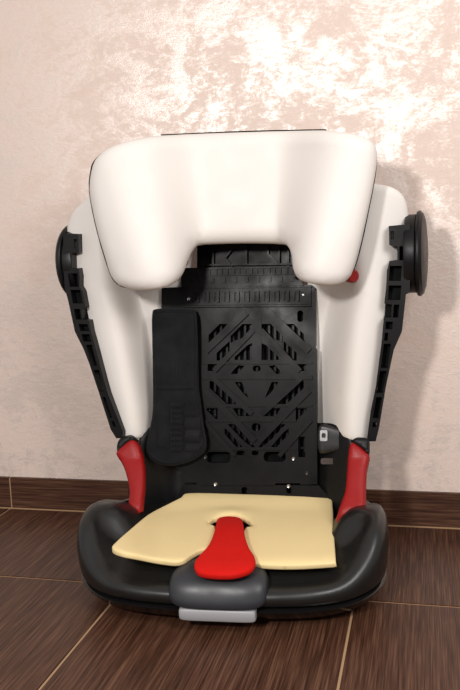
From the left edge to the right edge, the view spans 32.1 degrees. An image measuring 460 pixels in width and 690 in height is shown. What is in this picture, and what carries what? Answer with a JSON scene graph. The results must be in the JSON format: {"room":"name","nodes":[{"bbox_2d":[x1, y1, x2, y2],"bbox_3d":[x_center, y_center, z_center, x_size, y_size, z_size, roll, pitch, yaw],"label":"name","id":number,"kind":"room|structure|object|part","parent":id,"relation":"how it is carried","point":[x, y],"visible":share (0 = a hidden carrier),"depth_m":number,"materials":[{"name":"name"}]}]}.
{"room":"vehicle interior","nodes":[
{"label":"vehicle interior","id":0,"kind":"room"},
{"bbox_2d":[0,0,459,491],"bbox_3d":[-0.012,-0.897,1.453,4.500,2.520,0.112,0,8,14],"label":"wall","id":1,"kind":"structure","parent":0,"point":[80,79],"depth_m":1.47,"materials":[{"name":"paint"}]},
{"bbox_2d":[0,476,459,528],"bbox_3d":[-0.290,0.308,1.637,5.144,0.068,0.008,0,8,14],"label":"baseboard","id":2,"kind":"structure","parent":1,"relation":"attached to","point":[425,509],"depth_m":1.62,"materials":[{"name":"brown wood"}]},
{"bbox_2d":[0,508,459,689],"bbox_3d":[-0.408,0.601,0.011,4.607,0.060,3.273,0,8,14],"label":"floor","id":3,"kind":"structure","parent":0,"point":[56,634],"depth_m":1.11,"materials":[{"name":"brown wood"}]},
{"bbox_2d":[55,129,427,622],"bbox_3d":[-0.012,0.018,1.257,0.635,0.722,0.418,0,8,14],"label":"seat","id":4,"kind":"object","parent":3,"relation":"on","point":[293,375],"visible":0.98,"depth_m":1.31,"materials":[{"name":"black plastic"}]},
{"bbox_2d":[146,308,206,465],"bbox_3d":[-0.095,0.074,1.403,0.110,0.274,0.059,0,8,14],"label":"pad","id":5,"kind":"object","parent":4,"relation":"hanging from","point":[176,436],"visible":1,"depth_m":1.40,"materials":[{"name":"black fabric"}]},
{"bbox_3d":[-0.016,0.372,1.118,0.108,0.022,0.032,-1,8,9],"label":"release handle","id":6,"kind":"part","parent":4,"relation":"part of","materials":[{"name":"grey plastic"}]},
{"bbox_2d":[112,493,335,569],"bbox_3d":[0.002,0.286,1.266,0.324,0.029,0.284,-1,8,6],"label":"cushion","id":7,"kind":"object","parent":4,"relation":"on","point":[284,532],"visible":0.85,"depth_m":1.25,"materials":[{"name":"beige fabric"}]},
{"bbox_3d":[0.014,0.071,1.402,0.279,0.348,0.067,0,8,14],"label":"lattice panel","id":8,"kind":"part","parent":4,"relation":"part of","materials":[{"name":"black plastic"}]},
{"bbox_3d":[0.031,-0.158,1.407,0.189,0.050,0.022,0,8,14],"label":"slider plate","id":9,"kind":"part","parent":4,"relation":"part of","materials":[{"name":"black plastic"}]},
{"bbox_3d":[0.043,0.075,1.408,0.209,0.231,0.047,0,8,14],"label":"rib panel","id":10,"kind":"part","parent":4,"relation":"part of","materials":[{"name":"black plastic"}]}
]}

